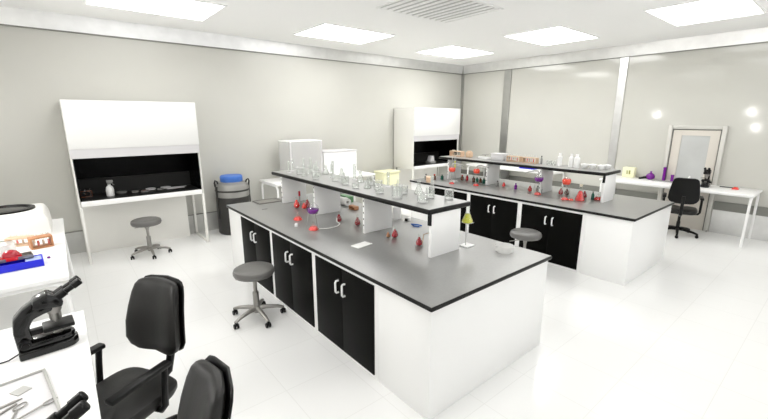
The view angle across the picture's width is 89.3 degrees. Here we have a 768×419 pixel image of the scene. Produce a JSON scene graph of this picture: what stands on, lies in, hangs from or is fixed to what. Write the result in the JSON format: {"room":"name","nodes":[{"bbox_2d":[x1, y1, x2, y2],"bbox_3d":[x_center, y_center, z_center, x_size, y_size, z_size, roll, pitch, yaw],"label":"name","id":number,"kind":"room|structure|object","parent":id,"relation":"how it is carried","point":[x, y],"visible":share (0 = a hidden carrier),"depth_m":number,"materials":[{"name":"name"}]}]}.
{"room":"science laboratory","nodes":[
{"label":"science laboratory","id":0,"kind":"room"},
{"bbox_2d":[0,25,462,232],"bbox_3d":[-1.730,-1.684,8.593,10.650,3.600,0.150,-11,17,-38],"label":"wall","id":1,"kind":"structure","parent":0,"point":[246,102],"depth_m":7.25,"materials":[{"name":"beige paint"}]},
{"bbox_2d":[65,193,362,253],"bbox_3d":[-1.685,-0.090,8.887,10.320,0.362,0.028,-11,17,-38],"label":"baseboard","id":2,"kind":"structure","parent":1,"relation":"attached to","point":[75,239],"depth_m":7.33,"materials":[{"name":"grey"}]},
{"bbox_2d":[0,6,462,74],"bbox_3d":[-1.675,-3.299,8.121,10.320,0.240,0.060,-11,17,-38],"label":"trim","id":3,"kind":"structure","parent":1,"relation":"attached to","point":[9,16],"depth_m":6.75,"materials":[{"name":"metal"}]},
{"bbox_2d":[0,206,767,418],"bbox_3d":[1.304,0.956,5.446,10.650,0.100,9.670,-11,17,-38],"label":"floor","id":4,"kind":"structure","parent":0,"point":[687,337],"depth_m":3.80,"materials":[{"name":"white tile"}]},
{"bbox_2d":[0,218,74,312],"bbox_3d":[-3.591,0.815,3.860,0.819,0.901,2.400,-11,17,-38],"label":"lab table","id":5,"kind":"object","parent":4,"relation":"on","point":[55,270],"visible":0.66,"depth_m":3.19,"materials":[{"name":"white laminate"}]},
{"bbox_2d":[4,235,35,247],"bbox_3d":[-3.595,0.300,3.841,0.200,0.111,0.090,-5,14,-19],"label":"test tube rack","id":6,"kind":"object","parent":5,"relation":"on","point":[8,241],"visible":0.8,"depth_m":3.82,"materials":[{"name":"brown wood"}]},
{"bbox_2d":[0,254,44,273],"bbox_3d":[-3.062,0.457,3.277,0.295,0.062,0.170,-12,18,-41],"label":"tray","id":7,"kind":"object","parent":5,"relation":"on","point":[37,260],"visible":0.96,"depth_m":3.26,"materials":[{"name":"blue plastic"}]},
{"bbox_2d":[0,251,33,263],"bbox_3d":[-3.174,0.418,3.250,0.120,0.028,0.360,12,18,41],"label":"dish","id":8,"kind":"object","parent":7,"relation":"on","point":[25,255],"visible":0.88,"depth_m":3.31,"materials":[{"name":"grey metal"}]},
{"bbox_2d":[0,250,21,261],"bbox_3d":[-3.141,0.380,3.272,0.136,0.080,0.136,-11,17,-38],"label":"dish","id":9,"kind":"object","parent":8,"relation":"on","point":[9,255],"visible":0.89,"depth_m":3.24,"materials":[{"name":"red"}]},
{"bbox_2d":[0,203,52,241],"bbox_3d":[-4.015,0.132,4.165,0.683,0.290,0.580,-11,17,-38],"label":"centrifuge","id":10,"kind":"object","parent":5,"relation":"on","point":[15,219],"visible":0.98,"depth_m":4.07,"materials":[{"name":"white plastic"}]},
{"bbox_2d":[27,233,53,249],"bbox_3d":[-3.344,0.299,3.788,0.110,0.136,0.170,10,17,37],"label":"test tube rack","id":11,"kind":"object","parent":5,"relation":"on","point":[32,246],"visible":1,"depth_m":3.77,"materials":[{"name":"brown wood"}]},
{"bbox_2d":[0,310,100,418],"bbox_3d":[-1.517,1.367,1.512,0.819,0.901,2.400,-11,17,-38],"label":"lab table","id":12,"kind":"object","parent":4,"relation":"on","point":[70,370],"visible":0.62,"depth_m":1.97,"materials":[{"name":"white laminate"}]},
{"bbox_2d":[0,368,60,418],"bbox_3d":[-1.707,0.883,1.557,0.484,0.020,0.604,12,18,41],"label":"tray","id":13,"kind":"object","parent":12,"relation":"on","point":[42,390],"visible":0.73,"depth_m":1.74,"materials":[{"name":"white plastic"}]},
{"bbox_2d":[0,403,16,414],"bbox_3d":[-1.624,0.869,1.601,0.014,0.007,0.200,3,14,13],"label":"forceps","id":14,"kind":"object","parent":13,"relation":"in","point":[15,404],"visible":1,"depth_m":1.66,"materials":[{"name":"grey metal"}]},
{"bbox_2d":[0,398,21,408],"bbox_3d":[-1.665,0.858,1.651,0.016,0.006,0.199,9,16,34],"label":"scalpel","id":15,"kind":"object","parent":13,"relation":"on","point":[17,400],"visible":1,"depth_m":1.69,"materials":[{"name":"grey metal"}]},
{"bbox_2d":[9,385,31,395],"bbox_3d":[-1.661,0.829,1.779,0.056,0.004,0.056,4,14,16],"label":"steel plate","id":16,"kind":"object","parent":13,"relation":"on","point":[22,389],"visible":1,"depth_m":1.78,"materials":[{"name":"grey"}]},
{"bbox_2d":[11,397,57,418],"bbox_3d":[-1.507,0.864,1.613,0.147,0.012,0.235,-2,13,-7],"label":"scissors","id":17,"kind":"object","parent":13,"relation":"in","point":[26,402],"visible":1,"depth_m":1.67,"materials":[{"name":"grey metal"}]},
{"bbox_2d":[12,275,81,361],"bbox_3d":[-1.806,0.575,2.108,0.314,0.368,0.140,-12,18,-42],"label":"microscope","id":18,"kind":"object","parent":12,"relation":"on","point":[58,333],"visible":1,"depth_m":2.07,"materials":[{"name":"black metal"}]},
{"bbox_2d":[46,391,90,418],"bbox_3d":[-1.063,0.792,1.183,0.314,0.368,0.140,-11,17,-40],"label":"microscope","id":19,"kind":"object","parent":12,"relation":"on","point":[77,406],"visible":1,"depth_m":1.22,"materials":[{"name":"black metal"}]},
{"bbox_2d":[59,99,208,263],"bbox_3d":[-3.961,-0.521,6.327,1.700,2.372,0.765,-11,17,-38],"label":"fume hood","id":20,"kind":"object","parent":4,"relation":"on","point":[136,145],"visible":1,"depth_m":6.25,"materials":[{"name":"white metal"}]},
{"bbox_2d":[78,188,92,197],"bbox_3d":[-4.587,-0.255,5.974,0.170,0.126,0.100,-11,17,-38],"label":"rack","id":21,"kind":"object","parent":20,"relation":"on","point":[91,193],"visible":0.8,"depth_m":5.97,"materials":[{"name":"brown wood"}]},
{"bbox_2d":[106,180,114,195],"bbox_3d":[-4.269,-0.335,6.052,0.108,0.245,0.108,2,13,9],"label":"spray bottle","id":22,"kind":"object","parent":20,"relation":"on","point":[109,189],"visible":1,"depth_m":6.03,"materials":[{"name":"white plastic"}]},
{"bbox_2d":[90,274,185,418],"bbox_3d":[-1.554,1.050,2.410,0.642,1.104,0.681,5,14,19],"label":"office chair","id":23,"kind":"object","parent":4,"relation":"on","point":[154,320],"visible":0.91,"depth_m":2.45,"materials":[{"name":"black plastic"}]},
{"bbox_2d":[130,216,171,259],"bbox_3d":[-3.712,0.439,6.139,0.583,0.588,0.561,-11,17,-38],"label":"stool","id":24,"kind":"object","parent":4,"relation":"on","point":[143,222],"visible":1,"depth_m":6.08,"materials":[{"name":"grey metal"}]},
{"bbox_2d":[177,355,233,418],"bbox_3d":[-0.916,1.250,1.560,0.681,1.104,0.642,-10,17,-37],"label":"office chair","id":25,"kind":"object","parent":4,"relation":"on","point":[208,390],"visible":1,"depth_m":1.60,"materials":[{"name":"black plastic"}]},
{"bbox_2d":[214,174,250,234],"bbox_3d":[-2.870,-0.115,7.399,0.636,1.090,0.612,-11,17,-38],"label":"vessel","id":26,"kind":"object","parent":4,"relation":"on","point":[231,188],"visible":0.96,"depth_m":7.15,"materials":[{"name":"grey metal"}]},
{"bbox_2d":[229,209,243,265],"bbox_3d":[-1.514,0.323,6.030,1.533,0.864,0.459,-11,17,-38],"label":"base cabinet","id":27,"kind":"object","parent":4,"relation":"on","point":[235,223],"visible":0.14,"depth_m":5.54,"materials":[{"name":"white laminate"}]},
{"bbox_2d":[240,214,274,296],"bbox_3d":[-1.067,0.456,5.466,1.584,0.864,0.999,-11,17,-38],"label":"base cabinet","id":28,"kind":"object","parent":4,"relation":"on","point":[256,238],"visible":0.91,"depth_m":4.90,"materials":[{"name":"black laminate"}]},
{"bbox_2d":[232,261,285,328],"bbox_3d":[-1.367,0.901,4.174,0.583,0.588,0.561,-11,17,-38],"label":"stool","id":29,"kind":"object","parent":4,"relation":"on","point":[255,271],"visible":1,"depth_m":4.11,"materials":[{"name":"grey plastic"}]},
{"bbox_2d":[271,230,316,330],"bbox_3d":[-0.432,0.631,4.718,1.584,0.864,0.994,-11,17,-38],"label":"base cabinet","id":30,"kind":"object","parent":4,"relation":"on","point":[293,263],"visible":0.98,"depth_m":4.18,"materials":[{"name":"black laminate"}]},
{"bbox_2d":[259,170,374,200],"bbox_3d":[-1.376,-0.281,8.523,2.400,0.901,0.819,-11,17,-38],"label":"lab table","id":31,"kind":"object","parent":4,"relation":"on","point":[275,182],"visible":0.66,"depth_m":7.99,"materials":[{"name":"white laminate"}]},
{"bbox_2d":[278,139,322,177],"bbox_3d":[-1.721,-1.039,8.065,0.730,0.785,0.512,-11,17,-38],"label":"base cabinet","id":32,"kind":"object","parent":31,"relation":"on","point":[303,152],"visible":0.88,"depth_m":8.03,"materials":[{"name":"white laminate"}]},
{"bbox_2d":[311,148,356,174],"bbox_3d":[-1.085,-1.044,8.611,0.860,0.545,0.532,-11,17,-38],"label":"incubator","id":33,"kind":"object","parent":31,"relation":"on","point":[344,160],"visible":0.91,"depth_m":8.40,"materials":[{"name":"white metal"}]},
{"bbox_2d":[314,252,377,379],"bbox_3d":[0.204,0.807,3.970,1.584,0.864,0.999,-11,17,-38],"label":"base cabinet","id":34,"kind":"object","parent":4,"relation":"on","point":[346,301],"visible":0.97,"depth_m":3.43,"materials":[{"name":"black laminate"}]},
{"bbox_2d":[374,169,399,185],"bbox_3d":[0.078,-0.549,9.750,0.540,0.860,0.400,-11,17,-38],"label":"waste bin","id":35,"kind":"object","parent":4,"relation":"on","point":[391,177],"visible":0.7,"depth_m":9.55,"materials":[{"name":"beige plastic"}]},
{"bbox_2d":[411,182,427,220],"bbox_3d":[1.291,-0.208,8.289,1.533,0.864,0.459,-11,17,-38],"label":"base cabinet","id":36,"kind":"object","parent":4,"relation":"on","point":[421,216],"visible":0.2,"depth_m":7.79,"materials":[{"name":"white laminate"}]},
{"bbox_2d":[394,108,460,188],"bbox_3d":[1.155,-1.489,10.447,1.700,2.372,0.765,-11,17,-38],"label":"fume hood","id":37,"kind":"object","parent":4,"relation":"on","point":[419,133],"visible":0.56,"depth_m":10.06,"materials":[{"name":"white metal"}]},
{"bbox_2d":[425,156,435,163],"bbox_3d":[1.250,-1.337,10.414,0.200,0.200,0.200,-11,17,-38],"label":"instrument","id":38,"kind":"object","parent":37,"relation":"on","point":[430,160],"visible":1,"depth_m":10.36,"materials":[{"name":"grey plastic"}]},
{"bbox_2d":[427,185,468,231],"bbox_3d":[1.737,-0.075,7.725,1.584,0.864,0.999,-11,17,-38],"label":"base cabinet","id":39,"kind":"object","parent":4,"relation":"on","point":[457,194],"visible":0.21,"depth_m":7.03,"materials":[{"name":"white laminate"}]},
{"bbox_2d":[378,261,547,418],"bbox_3d":[0.726,0.943,3.394,1.533,0.864,0.574,-11,17,-38],"label":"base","id":40,"kind":"object","parent":4,"relation":"on","point":[430,361],"visible":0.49,"depth_m":2.99,"materials":[{"name":"white laminate"}]},
{"bbox_2d":[226,193,551,311],"bbox_3d":[-0.376,0.194,4.589,1.590,0.035,4.085,-11,17,-38],"label":"countertop","id":41,"kind":"structure","parent":40,"relation":"on","point":[404,268],"depth_m":3.60,"materials":[{"name":"black"}]},
{"bbox_2d":[252,198,281,203],"bbox_3d":[-1.753,-0.128,5.853,0.360,0.014,0.260,-11,17,-38],"label":"tray","id":42,"kind":"object","parent":41,"relation":"on","point":[270,200],"visible":0.96,"depth_m":5.84,"materials":[{"name":"grey metal"}]},
{"bbox_2d":[294,200,299,207],"bbox_3d":[-1.218,-0.099,5.421,0.089,0.154,0.089,-11,17,-38],"label":"flask","id":43,"kind":"object","parent":41,"relation":"on","point":[296,204],"visible":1,"depth_m":5.40,"materials":[{"name":"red glass"}]},
{"bbox_2d":[308,226,318,230],"bbox_3d":[-0.789,0.181,4.358,0.120,0.096,0.120,-11,17,-38],"label":"flask","id":44,"kind":"object","parent":41,"relation":"on","point":[312,228],"visible":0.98,"depth_m":4.33,"materials":[{"name":"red glass"}]},
{"bbox_2d":[340,196,350,205],"bbox_3d":[-0.595,-0.124,5.625,0.110,0.110,0.260,-11,17,-38],"label":"paper roll","id":45,"kind":"object","parent":41,"relation":"on","point":[344,201],"visible":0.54,"depth_m":5.54,"materials":[{"name":"white paper"}]},
{"bbox_2d":[340,194,352,201],"bbox_3d":[-0.566,-0.167,5.853,0.090,0.090,0.240,-11,17,-38],"label":"rack","id":46,"kind":"object","parent":41,"relation":"on","point":[341,195],"visible":0.45,"depth_m":5.78,"materials":[{"name":"green plastic"}]},
{"bbox_2d":[349,205,358,209],"bbox_3d":[-0.417,-0.028,5.346,0.070,0.050,0.140,-11,17,-38],"label":"test tube rack","id":47,"kind":"object","parent":41,"relation":"on","point":[352,207],"visible":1,"depth_m":5.31,"materials":[{"name":"brown wood"}]},
{"bbox_2d":[351,241,371,248],"bbox_3d":[-0.219,0.349,3.835,0.110,0.008,0.190,12,18,42],"label":"card","id":48,"kind":"object","parent":41,"relation":"on","point":[362,244],"visible":1,"depth_m":3.83,"materials":[{"name":"white paper"}]},
{"bbox_2d":[272,168,470,257],"bbox_3d":[-0.422,-0.102,4.790,0.575,0.450,3.240,-11,17,-38],"label":"shelf","id":49,"kind":"object","parent":41,"relation":"on","point":[444,215],"visible":0.94,"depth_m":4.22,"materials":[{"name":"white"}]},
{"bbox_2d":[375,186,383,193],"bbox_3d":[-0.047,-0.201,4.072,0.098,0.070,0.097,-11,17,-38],"label":"glass beaker","id":50,"kind":"object","parent":49,"relation":"on","point":[376,186],"visible":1,"depth_m":4.07,"materials":[{"name":"clear glass"}]},
{"bbox_2d":[391,184,402,198],"bbox_3d":[0.129,-0.174,3.828,0.119,0.130,0.118,-11,17,-38],"label":"glass beaker","id":51,"kind":"object","parent":49,"relation":"on","point":[393,197],"visible":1,"depth_m":3.82,"materials":[{"name":"clear glass"}]},
{"bbox_2d":[417,194,427,203],"bbox_3d":[0.358,-0.102,3.640,0.108,0.075,0.107,-11,17,-38],"label":"glass beaker","id":52,"kind":"object","parent":49,"relation":"on","point":[418,201],"visible":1,"depth_m":3.63,"materials":[{"name":"clear glass"}]},
{"bbox_2d":[426,186,434,198],"bbox_3d":[0.456,-0.167,3.842,0.098,0.110,0.097,-11,17,-38],"label":"glass beaker","id":53,"kind":"object","parent":49,"relation":"on","point":[428,197],"visible":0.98,"depth_m":3.83,"materials":[{"name":"clear glass"}]},
{"bbox_2d":[444,188,454,199],"bbox_3d":[0.635,-0.149,3.785,0.098,0.100,0.097,-11,17,-38],"label":"glass beaker","id":54,"kind":"object","parent":49,"relation":"on","point":[445,198],"visible":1,"depth_m":3.78,"materials":[{"name":"clear glass"}]},
{"bbox_2d":[392,229,397,237],"bbox_3d":[0.114,0.235,4.072,0.070,0.122,0.070,-11,17,-38],"label":"flask","id":55,"kind":"object","parent":41,"relation":"on","point":[394,233],"visible":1,"depth_m":4.05,"materials":[{"name":"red glass"}]},
{"bbox_2d":[392,206,400,219],"bbox_3d":[0.160,0.040,4.838,0.117,0.150,0.117,-11,17,-38],"label":"beaker","id":56,"kind":"object","parent":41,"relation":"on","point":[396,211],"visible":0.81,"depth_m":4.80,"materials":[{"name":"white plastic"}]},
{"bbox_2d":[416,237,421,245],"bbox_3d":[0.344,0.297,3.816,0.068,0.118,0.068,-11,17,-38],"label":"flask","id":57,"kind":"object","parent":41,"relation":"on","point":[418,241],"visible":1,"depth_m":3.80,"materials":[{"name":"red glass"}]},
{"bbox_2d":[459,223,474,247],"bbox_3d":[0.812,0.240,3.793,0.120,0.240,0.100,-11,17,-38],"label":"stand","id":58,"kind":"object","parent":41,"relation":"on","point":[466,245],"visible":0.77,"depth_m":3.79,"materials":[{"name":"white metal"}]},
{"bbox_2d":[462,213,472,222],"bbox_3d":[0.805,0.049,3.742,0.110,0.155,0.110,-11,17,-38],"label":"flask","id":59,"kind":"object","parent":58,"relation":"on","point":[467,218],"visible":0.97,"depth_m":3.72,"materials":[{"name":"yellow glass"}]},
{"bbox_3d":[-0.785,0.130,4.365,0.157,0.193,0.143,3,14,14],"label":"tripod stand","id":60,"kind":"object","parent":41,"relation":"on","visible":0},
{"bbox_2d":[307,208,318,213],"bbox_3d":[-0.789,-0.006,4.314,0.136,0.136,0.136,3,14,14],"label":"flask","id":61,"kind":"object","parent":60,"relation":"on","point":[309,210],"visible":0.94,"depth_m":4.28,"materials":[{"name":"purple glass"}]},
{"bbox_2d":[467,192,519,245],"bbox_3d":[2.373,0.101,6.977,1.584,0.864,0.994,-11,17,-38],"label":"base cabinet","id":62,"kind":"object","parent":4,"relation":"on","point":[494,218],"visible":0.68,"depth_m":6.46,"materials":[{"name":"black laminate"}]},
{"bbox_2d":[499,170,508,179],"bbox_3d":[3.147,-0.729,10.690,0.410,0.780,0.360,-11,17,-38],"label":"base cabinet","id":63,"kind":"object","parent":4,"relation":"on","point":[504,174],"visible":0.1,"depth_m":10.48,"materials":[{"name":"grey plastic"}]},
{"bbox_2d":[466,163,563,185],"bbox_3d":[3.344,-0.670,10.177,0.819,0.901,2.400,-11,17,-38],"label":"lab table","id":64,"kind":"object","parent":4,"relation":"on","point":[510,168],"visible":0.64,"depth_m":9.79,"materials":[{"name":"white laminate"}]},
{"bbox_2d":[510,228,541,248],"bbox_3d":[2.002,0.593,5.486,0.583,0.588,0.561,-11,17,-38],"label":"stool","id":65,"kind":"object","parent":4,"relation":"on","point":[524,234],"visible":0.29,"depth_m":5.34,"materials":[{"name":"grey metal"}]},
{"bbox_2d":[517,201,586,272],"bbox_3d":[3.009,0.277,6.229,1.584,0.864,0.999,-11,17,-38],"label":"base cabinet","id":66,"kind":"object","parent":4,"relation":"on","point":[562,230],"visible":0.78,"depth_m":5.66,"materials":[{"name":"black laminate"}]},
{"bbox_2d":[579,205,671,285],"bbox_3d":[3.531,0.412,5.653,1.533,0.864,0.574,-11,17,-38],"label":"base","id":67,"kind":"object","parent":4,"relation":"on","point":[614,250],"visible":0.77,"depth_m":5.21,"materials":[{"name":"white laminate"}]},
{"bbox_2d":[410,173,674,221],"bbox_3d":[2.429,-0.337,6.848,1.590,0.035,4.085,-11,17,-38],"label":"countertop","id":68,"kind":"structure","parent":67,"relation":"on","point":[630,208],"depth_m":6.07,"materials":[{"name":"black"}]},
{"bbox_2d":[426,176,430,182],"bbox_3d":[0.875,-0.599,7.669,0.080,0.100,0.240,1,13,4],"label":"test tube rack","id":69,"kind":"object","parent":68,"relation":"on","point":[428,178],"visible":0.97,"depth_m":7.55,"materials":[{"name":"brown wood"}]},
{"bbox_2d":[451,155,456,181],"bbox_3d":[1.382,-0.810,7.650,0.120,0.520,0.120,-11,17,-38],"label":"stand","id":70,"kind":"object","parent":68,"relation":"on","point":[452,155],"visible":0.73,"depth_m":7.64,"materials":[{"name":"white metal"}]},
{"bbox_2d":[439,155,620,202],"bbox_3d":[2.383,-0.633,7.049,0.575,0.450,3.240,-11,17,-38],"label":"shelf","id":71,"kind":"object","parent":68,"relation":"on","point":[546,170],"visible":0.86,"depth_m":6.55,"materials":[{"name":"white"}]},
{"bbox_2d":[450,149,464,156],"bbox_3d":[1.511,-1.169,8.049,0.120,0.136,0.300,-11,17,-38],"label":"rack","id":72,"kind":"object","parent":71,"relation":"on","point":[462,153],"visible":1,"depth_m":7.98,"materials":[{"name":"brown wood"}]},
{"bbox_2d":[466,151,472,157],"bbox_3d":[1.718,-1.116,7.837,0.100,0.130,0.120,-11,17,-38],"label":"wooden block","id":73,"kind":"object","parent":71,"relation":"on","point":[469,154],"visible":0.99,"depth_m":7.80,"materials":[{"name":"brown wood"}]},
{"bbox_2d":[478,154,490,158],"bbox_3d":[1.968,-1.030,7.563,0.160,0.088,0.220,-11,17,-38],"label":"balance","id":74,"kind":"object","parent":71,"relation":"on","point":[479,157],"visible":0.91,"depth_m":7.50,"materials":[{"name":"white plastic"}]},
{"bbox_2d":[491,153,508,160],"bbox_3d":[2.172,-0.994,7.319,0.190,0.128,0.270,-11,17,-38],"label":"box","id":75,"kind":"object","parent":71,"relation":"on","point":[494,156],"visible":0.84,"depth_m":7.25,"materials":[{"name":"white plastic"}]},
{"bbox_2d":[506,155,521,161],"bbox_3d":[2.368,-0.944,7.070,0.100,0.146,0.260,-11,17,-38],"label":"tube rack","id":76,"kind":"object","parent":71,"relation":"on","point":[519,159],"visible":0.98,"depth_m":7.04,"materials":[{"name":"brown wood"}]},
{"bbox_2d":[522,157,538,163],"bbox_3d":[2.572,-0.888,6.830,0.100,0.146,0.260,-11,17,-38],"label":"tube rack","id":77,"kind":"object","parent":71,"relation":"on","point":[523,158],"visible":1,"depth_m":6.81,"materials":[{"name":"brown wood"}]},
{"bbox_2d":[557,153,562,165],"bbox_3d":[2.911,-0.829,6.439,0.076,0.210,0.076,-11,17,-38],"label":"bottle","id":78,"kind":"object","parent":71,"relation":"on","point":[559,159],"visible":1,"depth_m":6.42,"materials":[{"name":"white plastic"}]},
{"bbox_2d":[568,154,573,166],"bbox_3d":[3.033,-0.795,6.297,0.072,0.210,0.072,-11,17,-38],"label":"bottle","id":79,"kind":"object","parent":71,"relation":"on","point":[571,158],"visible":1,"depth_m":6.28,"materials":[{"name":"white plastic"}]},
{"bbox_2d":[573,154,579,167],"bbox_3d":[3.090,-0.780,6.229,0.090,0.210,0.090,-11,17,-38],"label":"bottle","id":80,"kind":"object","parent":71,"relation":"on","point":[576,164],"visible":1,"depth_m":6.20,"materials":[{"name":"white plastic"}]},
{"bbox_2d":[597,165,605,169],"bbox_3d":[3.317,-0.647,5.947,0.116,0.082,0.116,-11,17,-38],"label":"bowl","id":81,"kind":"object","parent":71,"relation":"on","point":[600,167],"visible":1,"depth_m":5.91,"materials":[{"name":"white ceramic"}]},
{"bbox_2d":[575,184,584,200],"bbox_3d":[2.968,-0.256,5.875,0.144,0.252,0.144,-11,17,-38],"label":"flask","id":82,"kind":"object","parent":68,"relation":"on","point":[580,197],"visible":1,"depth_m":5.85,"materials":[{"name":"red glass"}]},
{"bbox_3d":[2.795,-0.267,5.954,0.141,0.239,0.157,-2,13,-9],"label":"tripod stand","id":83,"kind":"object","parent":68,"relation":"on","visible":0},
{"bbox_2d":[562,178,570,184],"bbox_3d":[2.776,-0.428,5.912,0.132,0.132,0.132,-2,13,-9],"label":"flask","id":84,"kind":"object","parent":83,"relation":"on","point":[566,181],"visible":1,"depth_m":5.87,"materials":[{"name":"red glass"}]},
{"bbox_3d":[2.523,-0.354,6.365,0.157,0.220,0.145,6,15,25],"label":"tripod stand","id":85,"kind":"object","parent":68,"relation":"on","visible":0},
{"bbox_2d":[525,170,543,182],"bbox_3d":[2.448,-0.542,6.338,0.295,0.202,0.144,6,15,25],"label":"flask","id":86,"kind":"object","parent":85,"relation":"on","point":[537,179],"visible":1,"depth_m":6.28,"materials":[{"name":"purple glass"}]},
{"bbox_3d":[1.696,-0.548,7.164,0.157,0.232,0.139,5,14,20],"label":"tripod stand","id":87,"kind":"object","parent":68,"relation":"on","visible":0},
{"bbox_2d":[473,165,488,173],"bbox_3d":[1.778,-0.727,7.114,0.285,0.176,0.124,5,14,20],"label":"flask","id":88,"kind":"object","parent":87,"relation":"on","point":[476,171],"visible":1,"depth_m":7.10,"materials":[{"name":"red glass"}]},
{"bbox_3d":[1.284,-0.599,7.376,0.157,0.234,0.141,5,14,20],"label":"tripod stand","id":89,"kind":"object","parent":68,"relation":"on","visible":0},
{"bbox_2d":[449,163,463,171],"bbox_3d":[1.363,-0.782,7.324,0.289,0.186,0.132,5,14,20],"label":"flask","id":90,"kind":"object","parent":89,"relation":"on","point":[451,169],"visible":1,"depth_m":7.31,"materials":[{"name":"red glass"}]},
{"bbox_2d":[599,175,762,247],"bbox_3d":[5.570,-0.058,7.573,0.819,0.901,2.400,-11,17,-38],"label":"lab table","id":91,"kind":"object","parent":4,"relation":"on","point":[713,189],"visible":0.68,"depth_m":6.91,"materials":[{"name":"white laminate"}]},
{"bbox_2d":[622,167,636,177],"bbox_3d":[5.233,-0.799,8.300,0.152,0.210,0.220,-11,17,-38],"label":"box","id":92,"kind":"object","parent":91,"relation":"on","point":[630,172],"visible":1,"depth_m":8.24,"materials":[{"name":"beige plastic"}]},
{"bbox_2d":[639,171,654,179],"bbox_3d":[5.409,-0.706,7.992,0.282,0.170,0.164,5,14,20],"label":"flask","id":93,"kind":"object","parent":91,"relation":"on","point":[650,176],"visible":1,"depth_m":7.94,"materials":[{"name":"purple glass"}]},
{"bbox_2d":[650,179,672,182],"bbox_3d":[5.526,-0.553,7.673,0.180,0.019,0.420,-11,17,-38],"label":"keyboard","id":94,"kind":"object","parent":91,"relation":"on","point":[654,180],"visible":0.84,"depth_m":7.66,"materials":[{"name":"white plastic"}]},
{"bbox_2d":[662,167,666,179],"bbox_3d":[5.636,-0.717,7.821,0.059,0.270,0.058,-11,17,-38],"label":"tube","id":95,"kind":"object","parent":91,"relation":"on","point":[664,168],"visible":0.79,"depth_m":7.80,"materials":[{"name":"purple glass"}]},
{"bbox_2d":[700,167,711,187],"bbox_3d":[5.859,-0.590,7.066,0.314,0.368,0.140,-13,18,-43],"label":"microscope","id":96,"kind":"object","parent":91,"relation":"on","point":[706,181],"visible":1,"depth_m":7.03,"materials":[{"name":"black metal"}]},
{"bbox_2d":[663,177,703,238],"bbox_3d":[5.454,-0.060,7.133,0.642,1.104,0.681,10,16,35],"label":"office chair","id":97,"kind":"object","parent":4,"relation":"on","point":[682,191],"visible":0.81,"depth_m":6.92,"materials":[{"name":"black leather"}]},
{"bbox_2d":[0,0,767,65],"bbox_3d":[1.304,-2.646,4.600,10.650,0.100,9.670,-11,17,-38],"label":"ceiling","id":98,"kind":"structure","parent":0,"point":[616,22],"depth_m":6.10,"materials":[{"name":"white paint"}]},
{"bbox_2d":[84,0,226,21],"bbox_3d":[-3.025,-2.719,5.163,1.490,0.016,1.090,-11,17,-38],"label":"recessed light","id":99,"kind":"object","parent":98,"relation":"in","point":[198,10],"visible":1,"depth_m":5.24,"materials":[{"name":"white plastic"}]},
{"bbox_2d":[293,23,395,43],"bbox_3d":[-0.706,-3.158,7.031,1.490,0.016,1.090,-11,17,-38],"label":"recessed light","id":100,"kind":"object","parent":98,"relation":"in","point":[328,31],"visible":1,"depth_m":6.99,"materials":[{"name":"white plastic"}]},
{"bbox_2d":[376,0,503,22],"bbox_3d":[0.771,-2.759,5.340,1.400,0.020,1.080,-11,17,-38],"label":"ceiling vent","id":101,"kind":"object","parent":98,"relation":"in","point":[442,11],"visible":1,"depth_m":5.35,"materials":[{"name":"white metal"}]},
{"bbox_2d":[416,45,494,58],"bbox_3d":[1.644,-3.603,8.924,1.490,0.016,1.090,-11,17,-38],"label":"recessed light","id":102,"kind":"object","parent":98,"relation":"in","point":[453,51],"visible":1,"depth_m":8.91,"materials":[{"name":"white plastic"}]},
{"bbox_2d":[503,25,599,45],"bbox_3d":[3.104,-3.199,7.206,1.490,0.016,1.090,-11,17,-38],"label":"recessed light","id":103,"kind":"object","parent":98,"relation":"in","point":[559,34],"visible":1,"depth_m":7.16,"materials":[{"name":"white plastic"}]},
{"bbox_2d":[643,0,766,26],"bbox_3d":[4.551,-2.799,5.503,1.490,0.016,1.090,-11,17,-38],"label":"recessed light","id":104,"kind":"object","parent":98,"relation":"in","point":[697,11],"visible":1,"depth_m":5.48,"materials":[{"name":"white plastic"}]},
{"bbox_2d":[461,43,767,230],"bbox_3d":[5.349,-1.611,8.281,0.150,3.600,9.370,-11,17,-38],"label":"wall","id":105,"kind":"structure","parent":0,"point":[566,109],"depth_m":8.21,"materials":[{"name":"beige paint"}]},
{"bbox_2d":[458,74,464,154],"bbox_3d":[2.308,-2.474,11.693,0.050,3.000,0.070,-11,17,-38],"label":"trim","id":106,"kind":"structure","parent":105,"relation":"attached to","point":[463,75],"depth_m":11.56,"materials":[{"name":"metal"}]},
{"bbox_2d":[499,70,511,152],"bbox_3d":[3.272,-2.328,10.546,0.030,2.760,0.210,-11,17,-38],"label":"trim","id":107,"kind":"structure","parent":105,"relation":"attached to","point":[508,73],"depth_m":10.46,"materials":[{"name":"metal"}]},
{"bbox_2d":[461,169,767,241],"bbox_3d":[5.304,-0.132,8.543,0.026,0.600,9.300,-11,17,-38],"label":"baseboard","id":108,"kind":"structure","parent":105,"relation":"attached to","point":[727,218],"depth_m":7.25,"materials":[{"name":"metal"}]},
{"bbox_2d":[463,27,767,74],"bbox_3d":[5.278,-3.228,7.820,0.060,0.240,9.340,-11,17,-38],"label":"trim","id":109,"kind":"structure","parent":105,"relation":"attached to","point":[757,35],"depth_m":7.95,"materials":[{"name":"metal"}]},
{"bbox_2d":[607,57,629,168],"bbox_3d":[5.049,-1.837,8.456,0.030,2.760,0.155,-11,17,-38],"label":"trim","id":110,"kind":"structure","parent":105,"relation":"attached to","point":[623,70],"depth_m":8.38,"materials":[{"name":"metal"}]},
{"bbox_2d":[657,125,728,231],"bbox_3d":[5.941,-0.621,7.597,0.075,1.985,0.900,-11,17,-38],"label":"door","id":111,"kind":"structure","parent":105,"relation":"in","point":[689,149],"depth_m":7.51,"materials":[{"name":"beige wood"}]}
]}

